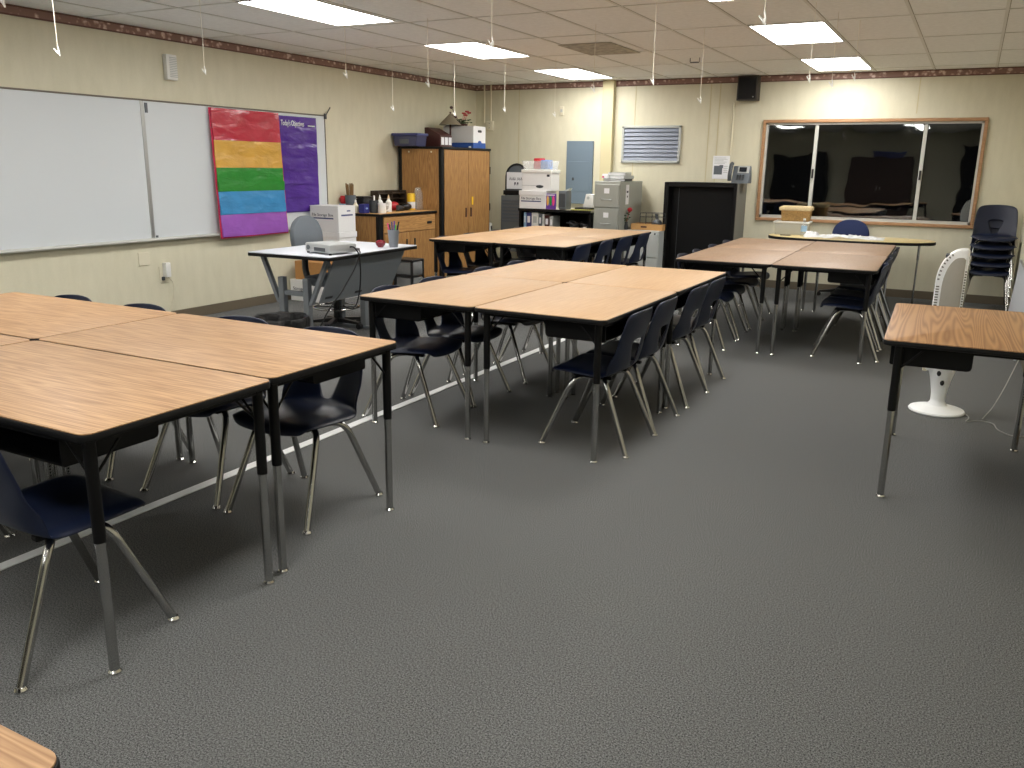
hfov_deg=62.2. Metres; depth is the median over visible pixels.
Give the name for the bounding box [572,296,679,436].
chair
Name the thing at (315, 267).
cardboard box
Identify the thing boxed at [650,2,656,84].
clip
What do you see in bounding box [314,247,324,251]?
vent
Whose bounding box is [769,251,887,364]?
table
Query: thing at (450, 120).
table lamp
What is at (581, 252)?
chair
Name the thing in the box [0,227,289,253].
marker tray
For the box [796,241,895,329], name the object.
table
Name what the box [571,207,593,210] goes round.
document tray
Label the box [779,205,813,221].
wicker basket
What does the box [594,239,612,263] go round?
chair
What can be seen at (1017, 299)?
board panel
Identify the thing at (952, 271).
grille
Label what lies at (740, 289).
chair
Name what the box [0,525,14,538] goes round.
chair
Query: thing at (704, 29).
clip
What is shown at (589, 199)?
printer
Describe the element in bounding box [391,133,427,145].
tub
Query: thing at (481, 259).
chair
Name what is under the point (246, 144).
poster
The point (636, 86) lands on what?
trim
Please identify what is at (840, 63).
recessed light
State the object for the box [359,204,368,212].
box
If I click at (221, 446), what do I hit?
chair
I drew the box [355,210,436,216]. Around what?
countertop
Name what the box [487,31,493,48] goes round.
clip
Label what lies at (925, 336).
table
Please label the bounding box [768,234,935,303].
table
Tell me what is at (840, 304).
chair
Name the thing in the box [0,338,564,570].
floor strip
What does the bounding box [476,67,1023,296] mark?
wall
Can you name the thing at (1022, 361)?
baseboard
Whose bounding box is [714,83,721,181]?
trim
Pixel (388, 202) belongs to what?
glue bottle
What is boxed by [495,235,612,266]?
table
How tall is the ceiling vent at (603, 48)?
0.008 m
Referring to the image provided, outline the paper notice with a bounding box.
[712,156,729,178]
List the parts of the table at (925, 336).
leg, rail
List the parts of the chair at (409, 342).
leg, leg, leg, leg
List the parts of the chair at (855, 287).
leg, leg, leg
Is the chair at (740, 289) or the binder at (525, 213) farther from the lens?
the binder at (525, 213)
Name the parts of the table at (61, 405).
leg, rail, leg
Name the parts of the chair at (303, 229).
post, backrest, seat, arm, gas post, arm, arm, arm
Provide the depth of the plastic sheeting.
9.62 m
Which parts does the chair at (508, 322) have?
leg, leg, leg, leg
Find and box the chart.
[279,115,318,212]
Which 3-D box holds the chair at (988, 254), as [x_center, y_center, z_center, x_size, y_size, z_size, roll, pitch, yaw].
[5.299,-1.394,9.396,0.486,0.768,0.533,8,16,27]
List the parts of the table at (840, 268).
leg, leg, rail, leg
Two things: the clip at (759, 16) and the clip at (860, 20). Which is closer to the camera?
the clip at (759, 16)
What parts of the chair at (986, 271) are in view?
leg, leg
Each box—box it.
[295,260,332,278]
[310,204,355,232]
[322,231,356,240]
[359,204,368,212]
[443,126,485,148]
[486,121,493,129]
[519,190,555,208]
[521,169,559,190]
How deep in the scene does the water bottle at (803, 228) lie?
9.87 m
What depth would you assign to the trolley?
12.01 m
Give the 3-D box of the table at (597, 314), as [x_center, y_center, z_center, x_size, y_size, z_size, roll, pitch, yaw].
[0.394,-0.114,4.907,0.755,0.761,1.175,8,16,27]
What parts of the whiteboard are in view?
writing panel, frame, writing panel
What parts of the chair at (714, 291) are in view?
leg, leg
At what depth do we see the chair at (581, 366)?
4.54 m
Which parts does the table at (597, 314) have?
leg, rail, leg, leg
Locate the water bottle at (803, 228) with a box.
[801,218,806,231]
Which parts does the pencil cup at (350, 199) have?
pot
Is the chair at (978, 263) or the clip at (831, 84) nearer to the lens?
the clip at (831, 84)
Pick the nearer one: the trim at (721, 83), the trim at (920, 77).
the trim at (920, 77)
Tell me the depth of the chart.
9.35 m
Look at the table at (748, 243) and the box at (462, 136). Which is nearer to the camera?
the table at (748, 243)
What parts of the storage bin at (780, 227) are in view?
lid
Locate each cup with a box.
[369,196,378,212]
[387,221,398,247]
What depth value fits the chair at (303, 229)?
7.89 m
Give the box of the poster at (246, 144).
[208,107,287,238]
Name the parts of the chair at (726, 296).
leg, leg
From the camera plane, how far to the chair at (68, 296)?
4.66 m
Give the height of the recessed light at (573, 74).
0.008 m
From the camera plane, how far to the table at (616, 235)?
9.59 m
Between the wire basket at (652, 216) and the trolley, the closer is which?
the wire basket at (652, 216)
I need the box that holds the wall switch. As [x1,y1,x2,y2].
[560,106,563,114]
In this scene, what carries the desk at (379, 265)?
on the floor
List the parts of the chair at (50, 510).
leg, leg, leg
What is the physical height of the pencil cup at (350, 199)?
0.335 m
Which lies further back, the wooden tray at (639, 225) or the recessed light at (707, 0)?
the wooden tray at (639, 225)
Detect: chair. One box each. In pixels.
[0,452,179,694]
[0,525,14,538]
[29,294,91,461]
[105,303,188,481]
[140,315,294,509]
[223,326,382,535]
[290,215,362,328]
[361,285,473,427]
[408,276,511,407]
[438,236,477,315]
[462,266,554,384]
[464,233,507,267]
[491,230,534,262]
[498,260,579,365]
[515,227,552,259]
[538,307,655,459]
[571,243,590,261]
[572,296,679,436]
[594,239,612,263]
[602,236,632,264]
[603,232,649,265]
[612,284,709,408]
[635,276,725,391]
[677,253,737,350]
[692,249,747,340]
[708,244,758,329]
[717,240,771,320]
[809,263,888,362]
[817,220,868,295]
[820,257,892,350]
[828,252,896,337]
[836,247,899,323]
[962,250,1008,310]
[963,241,1013,305]
[964,228,1014,296]
[965,220,1016,288]
[967,205,1017,279]
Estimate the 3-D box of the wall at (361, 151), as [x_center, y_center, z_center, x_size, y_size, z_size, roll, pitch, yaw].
[-4.486,-1.334,5.656,0.120,2.818,16.820,8,16,27]
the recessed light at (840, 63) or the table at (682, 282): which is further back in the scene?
the recessed light at (840, 63)
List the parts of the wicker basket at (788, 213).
lid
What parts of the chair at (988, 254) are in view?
leg, leg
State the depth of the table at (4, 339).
3.59 m
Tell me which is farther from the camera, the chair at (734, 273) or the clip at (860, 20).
the chair at (734, 273)
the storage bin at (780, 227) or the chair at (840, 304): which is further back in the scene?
the storage bin at (780, 227)
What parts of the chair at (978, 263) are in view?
leg, leg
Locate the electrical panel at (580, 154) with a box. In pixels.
[566,141,593,203]
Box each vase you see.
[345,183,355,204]
[624,207,631,229]
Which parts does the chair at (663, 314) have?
leg, leg, leg, leg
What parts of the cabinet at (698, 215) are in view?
panel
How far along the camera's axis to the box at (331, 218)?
9.47 m
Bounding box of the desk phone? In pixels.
[727,162,751,182]
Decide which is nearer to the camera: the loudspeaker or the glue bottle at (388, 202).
the glue bottle at (388, 202)
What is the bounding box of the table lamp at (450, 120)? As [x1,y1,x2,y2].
[439,112,461,146]
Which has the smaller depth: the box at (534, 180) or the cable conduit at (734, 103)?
the cable conduit at (734, 103)
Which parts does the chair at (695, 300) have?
leg, leg, leg, leg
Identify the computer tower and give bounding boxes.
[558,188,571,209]
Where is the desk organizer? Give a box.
[370,190,405,205]
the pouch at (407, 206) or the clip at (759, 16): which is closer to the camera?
the clip at (759, 16)
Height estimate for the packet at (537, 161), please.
0.143 m
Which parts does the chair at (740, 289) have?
leg, leg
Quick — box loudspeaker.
[736,75,760,100]
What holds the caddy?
on the floor
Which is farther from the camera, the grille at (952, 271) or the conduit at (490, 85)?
the conduit at (490, 85)
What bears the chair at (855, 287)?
on the floor
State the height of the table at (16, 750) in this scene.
0.761 m
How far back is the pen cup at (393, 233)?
7.59 m
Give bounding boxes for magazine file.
[425,127,451,146]
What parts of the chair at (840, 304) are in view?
leg, leg, leg, leg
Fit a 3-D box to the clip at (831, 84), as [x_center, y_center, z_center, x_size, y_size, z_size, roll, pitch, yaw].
[2.392,-2.478,6.305,0.037,0.531,0.009,1,14,2]
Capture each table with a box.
[0,292,183,477]
[0,334,40,484]
[0,341,274,675]
[0,725,60,767]
[38,314,396,573]
[360,275,561,440]
[429,232,543,275]
[467,259,625,393]
[475,283,676,463]
[489,226,590,262]
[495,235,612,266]
[518,207,593,262]
[551,229,650,265]
[567,266,725,408]
[676,247,795,353]
[714,238,814,328]
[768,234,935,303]
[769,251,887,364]
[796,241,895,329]
[876,303,1023,497]
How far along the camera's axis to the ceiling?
7.34 m
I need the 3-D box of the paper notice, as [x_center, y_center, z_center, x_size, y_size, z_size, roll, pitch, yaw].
[2.711,-2.811,11.019,0.216,0.290,0.004,8,16,27]
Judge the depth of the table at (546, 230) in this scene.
9.91 m
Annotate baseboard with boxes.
[171,294,290,315]
[747,279,1003,304]
[1008,297,1023,370]
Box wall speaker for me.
[162,54,177,80]
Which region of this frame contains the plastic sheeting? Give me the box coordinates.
[803,231,884,240]
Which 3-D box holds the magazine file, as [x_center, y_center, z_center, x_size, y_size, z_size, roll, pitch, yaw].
[-0.963,-3.227,11.120,0.244,0.245,0.290,8,16,27]
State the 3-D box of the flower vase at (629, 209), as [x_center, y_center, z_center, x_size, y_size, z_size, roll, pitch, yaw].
[1.498,-2.163,11.086,0.114,0.285,0.129,-3,15,-16]
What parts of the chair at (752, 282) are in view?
leg, leg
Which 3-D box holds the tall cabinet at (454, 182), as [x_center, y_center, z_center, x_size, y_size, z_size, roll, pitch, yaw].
[-0.883,-2.306,11.467,0.676,1.708,1.248,8,16,27]
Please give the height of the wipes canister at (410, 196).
0.210 m
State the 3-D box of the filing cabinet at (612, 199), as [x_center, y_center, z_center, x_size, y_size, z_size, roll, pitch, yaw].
[1.397,-2.041,11.358,0.359,1.311,0.876,8,16,27]
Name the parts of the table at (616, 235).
leg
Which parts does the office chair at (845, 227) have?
arm, backrest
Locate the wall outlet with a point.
(165, 269)
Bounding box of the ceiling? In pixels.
[0,0,1023,84]
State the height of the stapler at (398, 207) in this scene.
0.075 m
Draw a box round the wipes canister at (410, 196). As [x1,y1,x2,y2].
[407,193,414,209]
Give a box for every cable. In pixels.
[320,249,360,325]
[343,246,360,308]
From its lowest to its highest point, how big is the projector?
0.085 m
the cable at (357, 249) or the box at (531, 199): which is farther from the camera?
the box at (531, 199)
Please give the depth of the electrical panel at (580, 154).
11.89 m
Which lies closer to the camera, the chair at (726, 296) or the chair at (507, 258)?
the chair at (726, 296)
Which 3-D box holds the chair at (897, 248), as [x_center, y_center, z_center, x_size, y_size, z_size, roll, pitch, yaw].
[3.564,-0.999,8.514,0.533,0.768,0.486,8,16,25]
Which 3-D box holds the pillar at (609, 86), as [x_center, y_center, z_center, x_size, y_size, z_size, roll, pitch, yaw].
[1.298,-2.863,11.730,0.160,2.517,0.090,8,16,27]
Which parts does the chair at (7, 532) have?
leg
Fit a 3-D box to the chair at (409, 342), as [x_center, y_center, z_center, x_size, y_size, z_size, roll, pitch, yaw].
[-0.573,-0.197,5.162,0.533,0.768,0.486,7,16,23]
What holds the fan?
on the floor
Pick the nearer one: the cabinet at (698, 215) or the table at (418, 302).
the table at (418, 302)
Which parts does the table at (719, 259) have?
rail, leg, leg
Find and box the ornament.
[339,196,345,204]
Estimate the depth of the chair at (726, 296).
7.35 m
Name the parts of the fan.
control knob, power cord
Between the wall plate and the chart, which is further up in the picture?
the chart
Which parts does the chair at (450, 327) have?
leg, leg, leg, leg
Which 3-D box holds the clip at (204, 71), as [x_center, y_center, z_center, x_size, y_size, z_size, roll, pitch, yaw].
[-2.204,-2.472,6.024,0.037,0.531,0.009,5,15,17]
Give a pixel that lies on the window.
(970, 120)
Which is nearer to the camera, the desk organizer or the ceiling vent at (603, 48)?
the ceiling vent at (603, 48)
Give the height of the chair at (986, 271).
0.768 m
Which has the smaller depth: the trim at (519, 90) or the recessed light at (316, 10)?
the recessed light at (316, 10)
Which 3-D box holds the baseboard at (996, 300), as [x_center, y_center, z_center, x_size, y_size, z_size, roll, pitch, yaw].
[2.591,-1.414,11.428,7.124,0.096,0.012,8,16,27]
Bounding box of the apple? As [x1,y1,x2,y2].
[375,239,384,246]
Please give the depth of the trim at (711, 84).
11.00 m
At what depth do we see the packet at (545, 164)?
11.42 m
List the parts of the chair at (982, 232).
leg, leg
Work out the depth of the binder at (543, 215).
11.60 m
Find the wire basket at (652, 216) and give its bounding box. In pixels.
[640,212,665,224]
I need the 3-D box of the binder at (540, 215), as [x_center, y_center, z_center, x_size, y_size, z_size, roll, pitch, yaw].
[0.440,-2.235,11.731,0.050,0.235,0.242,8,16,27]
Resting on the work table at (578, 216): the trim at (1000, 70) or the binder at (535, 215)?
the binder at (535, 215)
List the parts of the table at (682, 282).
leg, leg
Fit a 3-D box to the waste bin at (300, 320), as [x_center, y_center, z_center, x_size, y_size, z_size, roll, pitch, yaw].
[-1.769,-0.349,6.517,0.444,0.356,0.440,8,16,27]
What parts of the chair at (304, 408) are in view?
leg, leg, leg, leg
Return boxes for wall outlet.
[159,262,174,311]
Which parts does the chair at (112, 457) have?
leg, leg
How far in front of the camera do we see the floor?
3.10 m
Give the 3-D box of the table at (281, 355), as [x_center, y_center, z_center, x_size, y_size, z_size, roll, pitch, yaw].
[-1.236,0.184,3.656,1.310,0.761,0.760,8,16,27]
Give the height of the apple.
0.073 m
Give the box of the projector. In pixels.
[305,241,355,254]
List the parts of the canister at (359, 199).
lid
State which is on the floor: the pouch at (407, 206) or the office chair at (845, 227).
the office chair at (845, 227)
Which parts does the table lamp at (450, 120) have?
lamp shade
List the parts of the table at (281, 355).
leg, rail, leg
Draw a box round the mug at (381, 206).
[378,203,389,212]
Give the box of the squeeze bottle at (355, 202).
[354,200,358,212]
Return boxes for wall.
[0,14,475,311]
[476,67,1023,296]
[1010,213,1023,299]
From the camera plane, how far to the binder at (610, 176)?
11.01 m
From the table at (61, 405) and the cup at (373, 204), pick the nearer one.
the table at (61, 405)
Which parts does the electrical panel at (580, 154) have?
door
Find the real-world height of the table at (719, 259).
0.749 m
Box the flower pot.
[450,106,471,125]
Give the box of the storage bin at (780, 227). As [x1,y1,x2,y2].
[773,220,812,234]
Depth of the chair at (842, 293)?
7.39 m
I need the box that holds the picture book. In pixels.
[546,194,555,208]
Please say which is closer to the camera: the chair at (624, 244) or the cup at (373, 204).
the chair at (624, 244)
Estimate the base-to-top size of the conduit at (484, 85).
0.526 m
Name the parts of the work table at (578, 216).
panel, panel, cable coil, cable coil, panel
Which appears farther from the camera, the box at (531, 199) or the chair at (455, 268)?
the box at (531, 199)
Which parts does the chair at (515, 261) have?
leg, leg, leg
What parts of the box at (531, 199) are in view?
lid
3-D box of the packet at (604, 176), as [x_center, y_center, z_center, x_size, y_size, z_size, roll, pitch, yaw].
[1.230,-2.709,11.065,0.080,0.060,0.101,8,16,27]
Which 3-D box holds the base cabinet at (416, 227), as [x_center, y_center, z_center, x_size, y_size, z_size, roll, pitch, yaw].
[-1.502,-1.669,10.526,0.595,0.926,1.210,8,16,27]
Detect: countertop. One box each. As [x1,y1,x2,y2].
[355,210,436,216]
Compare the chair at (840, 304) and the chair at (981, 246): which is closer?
the chair at (840, 304)
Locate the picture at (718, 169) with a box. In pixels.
[714,165,722,174]
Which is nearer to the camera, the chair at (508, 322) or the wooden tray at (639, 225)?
the chair at (508, 322)
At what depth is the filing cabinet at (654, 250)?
10.97 m
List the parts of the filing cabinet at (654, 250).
drawer, drawer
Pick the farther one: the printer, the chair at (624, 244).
the printer
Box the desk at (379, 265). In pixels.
[248,241,416,328]
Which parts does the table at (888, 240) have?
leg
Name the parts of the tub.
lid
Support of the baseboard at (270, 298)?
attached to the wall at (361, 151)
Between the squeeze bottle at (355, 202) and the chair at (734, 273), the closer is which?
the chair at (734, 273)
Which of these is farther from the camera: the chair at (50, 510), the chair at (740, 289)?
the chair at (740, 289)
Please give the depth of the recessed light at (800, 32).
7.20 m
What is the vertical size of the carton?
0.235 m
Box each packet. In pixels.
[534,158,544,168]
[541,160,552,168]
[602,174,608,178]
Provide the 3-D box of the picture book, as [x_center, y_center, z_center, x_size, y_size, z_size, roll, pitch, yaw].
[0.526,-2.465,11.462,0.144,0.205,0.027,6,15,21]
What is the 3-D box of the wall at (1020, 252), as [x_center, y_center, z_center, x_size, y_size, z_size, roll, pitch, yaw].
[1.933,-0.399,2.375,0.120,2.818,16.820,8,16,27]
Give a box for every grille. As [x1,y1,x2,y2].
[738,77,756,98]
[939,258,965,306]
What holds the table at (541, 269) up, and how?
on the floor
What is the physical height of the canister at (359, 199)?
0.185 m
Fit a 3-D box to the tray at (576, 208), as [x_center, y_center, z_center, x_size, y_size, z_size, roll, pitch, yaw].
[0.984,-2.358,11.392,0.220,0.022,0.220,8,16,27]
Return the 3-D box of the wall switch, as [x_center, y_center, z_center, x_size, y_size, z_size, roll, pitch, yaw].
[0.696,-3.814,11.855,0.060,0.120,0.033,8,16,27]
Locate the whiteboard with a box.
[0,86,329,253]
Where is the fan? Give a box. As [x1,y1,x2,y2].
[908,248,1023,436]
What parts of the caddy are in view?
drawer, drawer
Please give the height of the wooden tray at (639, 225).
0.078 m
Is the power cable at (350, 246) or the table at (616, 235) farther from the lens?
the table at (616, 235)
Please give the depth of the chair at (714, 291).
5.83 m
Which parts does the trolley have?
handle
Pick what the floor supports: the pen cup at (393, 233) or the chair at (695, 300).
the chair at (695, 300)
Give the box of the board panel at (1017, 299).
[1008,259,1023,360]
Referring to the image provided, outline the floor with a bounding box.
[0,286,1023,767]
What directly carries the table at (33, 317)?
on the floor
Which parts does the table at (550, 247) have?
leg, rail, leg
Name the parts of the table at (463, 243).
leg, rail, leg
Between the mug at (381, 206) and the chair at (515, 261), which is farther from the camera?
the mug at (381, 206)
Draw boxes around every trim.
[0,3,475,90]
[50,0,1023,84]
[476,66,1023,90]
[518,90,519,162]
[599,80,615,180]
[632,86,636,175]
[705,84,711,181]
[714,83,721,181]
[916,77,921,113]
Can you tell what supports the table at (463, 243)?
on the floor
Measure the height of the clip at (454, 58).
0.607 m
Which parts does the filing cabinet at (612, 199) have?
drawer, drawer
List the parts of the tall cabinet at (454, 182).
frame post, frame post, panel, door, door, frame post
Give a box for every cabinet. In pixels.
[355,209,436,284]
[398,146,490,276]
[593,181,641,261]
[623,229,663,267]
[662,182,746,277]
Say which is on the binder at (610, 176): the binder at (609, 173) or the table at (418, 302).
the binder at (609, 173)
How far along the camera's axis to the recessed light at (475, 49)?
8.58 m
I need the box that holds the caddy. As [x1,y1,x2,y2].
[394,257,423,286]
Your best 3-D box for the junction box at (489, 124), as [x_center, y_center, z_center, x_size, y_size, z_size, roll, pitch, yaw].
[-0.322,-3.775,12.410,0.110,0.130,0.052,8,16,27]
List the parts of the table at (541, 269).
leg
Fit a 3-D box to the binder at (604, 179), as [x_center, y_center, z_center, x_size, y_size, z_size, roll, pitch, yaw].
[1.387,-2.678,11.138,0.300,0.030,0.280,8,16,25]
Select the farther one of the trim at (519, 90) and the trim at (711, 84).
the trim at (519, 90)
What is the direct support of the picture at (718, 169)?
attached to the paper notice
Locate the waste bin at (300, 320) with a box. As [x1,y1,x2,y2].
[253,311,310,328]
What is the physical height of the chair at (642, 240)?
0.768 m
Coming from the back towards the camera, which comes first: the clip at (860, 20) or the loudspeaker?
the loudspeaker
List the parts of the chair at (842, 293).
leg, leg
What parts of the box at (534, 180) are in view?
lid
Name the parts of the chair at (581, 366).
leg, leg, leg, leg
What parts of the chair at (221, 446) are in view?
leg, leg, leg, leg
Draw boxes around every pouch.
[392,202,398,209]
[402,203,411,209]
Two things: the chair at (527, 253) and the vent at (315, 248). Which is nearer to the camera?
the vent at (315, 248)
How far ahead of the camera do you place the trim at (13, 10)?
8.00 m
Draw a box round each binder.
[524,211,531,226]
[526,212,531,226]
[532,212,545,225]
[538,213,547,225]
[542,213,551,225]
[545,215,556,225]
[550,215,559,226]
[604,179,631,180]
[608,172,630,175]
[609,175,633,178]
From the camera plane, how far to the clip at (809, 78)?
5.98 m
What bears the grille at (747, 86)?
attached to the loudspeaker
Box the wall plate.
[138,252,149,265]
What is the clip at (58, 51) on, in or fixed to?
hanging from the ceiling
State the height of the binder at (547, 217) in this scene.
0.220 m
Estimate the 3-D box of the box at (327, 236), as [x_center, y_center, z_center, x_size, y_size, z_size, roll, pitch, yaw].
[-2.022,-1.587,9.664,0.414,0.304,0.314,8,16,27]
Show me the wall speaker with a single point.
(169, 61)
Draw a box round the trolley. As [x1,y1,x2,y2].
[501,163,526,251]
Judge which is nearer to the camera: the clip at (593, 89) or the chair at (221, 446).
the chair at (221, 446)
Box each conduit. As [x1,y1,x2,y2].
[484,85,484,122]
[490,85,491,120]
[730,103,734,154]
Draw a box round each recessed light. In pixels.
[235,0,395,25]
[423,41,530,58]
[533,68,612,79]
[707,0,729,1]
[748,21,843,44]
[800,57,871,70]
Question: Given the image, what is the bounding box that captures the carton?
[290,278,356,302]
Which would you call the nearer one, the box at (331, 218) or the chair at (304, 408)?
the chair at (304, 408)
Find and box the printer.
[583,194,593,207]
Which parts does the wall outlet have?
plate, cord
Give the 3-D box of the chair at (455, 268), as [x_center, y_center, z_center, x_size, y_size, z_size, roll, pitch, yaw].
[-0.519,-1.142,8.842,0.533,0.768,0.486,8,16,25]
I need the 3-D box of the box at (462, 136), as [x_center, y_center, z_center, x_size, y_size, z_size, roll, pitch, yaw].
[-0.647,-3.359,11.569,0.482,0.285,0.330,8,16,27]
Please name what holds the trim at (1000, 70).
attached to the wall at (1000, 98)
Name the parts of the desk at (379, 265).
slanted arm, post, post, slanted arm, post, modesty panel, post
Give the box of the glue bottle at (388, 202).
[386,195,391,211]
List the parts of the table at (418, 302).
leg, rail, leg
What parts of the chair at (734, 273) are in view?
leg, leg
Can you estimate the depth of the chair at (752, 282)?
8.25 m
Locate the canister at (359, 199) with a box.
[356,196,371,211]
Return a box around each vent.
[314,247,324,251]
[558,42,639,55]
[621,125,681,162]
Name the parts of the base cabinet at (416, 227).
corner post, door, drawer, door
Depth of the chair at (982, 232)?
9.42 m
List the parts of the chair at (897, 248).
leg, leg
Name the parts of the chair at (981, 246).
leg, leg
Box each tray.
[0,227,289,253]
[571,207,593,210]
[575,207,593,209]
[631,222,664,230]
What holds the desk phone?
attached to the wall at (1000, 98)
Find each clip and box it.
[52,0,59,55]
[199,0,205,74]
[343,16,347,78]
[452,58,455,115]
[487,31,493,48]
[591,27,595,92]
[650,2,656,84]
[697,29,704,102]
[758,0,766,25]
[806,2,816,82]
[829,14,838,87]
[852,20,860,80]
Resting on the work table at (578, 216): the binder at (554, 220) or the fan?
the binder at (554, 220)
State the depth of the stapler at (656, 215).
11.13 m
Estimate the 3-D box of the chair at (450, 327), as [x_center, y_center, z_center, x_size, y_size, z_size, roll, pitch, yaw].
[-0.338,-0.304,5.591,0.533,0.768,0.486,9,16,29]
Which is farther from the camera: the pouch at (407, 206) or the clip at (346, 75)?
the pouch at (407, 206)
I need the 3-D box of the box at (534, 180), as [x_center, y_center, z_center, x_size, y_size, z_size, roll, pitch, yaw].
[0.392,-2.785,11.598,0.460,0.275,0.280,8,16,27]
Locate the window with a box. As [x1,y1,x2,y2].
[755,117,988,228]
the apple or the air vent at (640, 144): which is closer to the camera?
the apple
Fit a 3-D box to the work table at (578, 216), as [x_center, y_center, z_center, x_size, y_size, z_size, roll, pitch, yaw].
[0.721,-1.978,11.850,1.080,0.924,0.705,8,16,27]

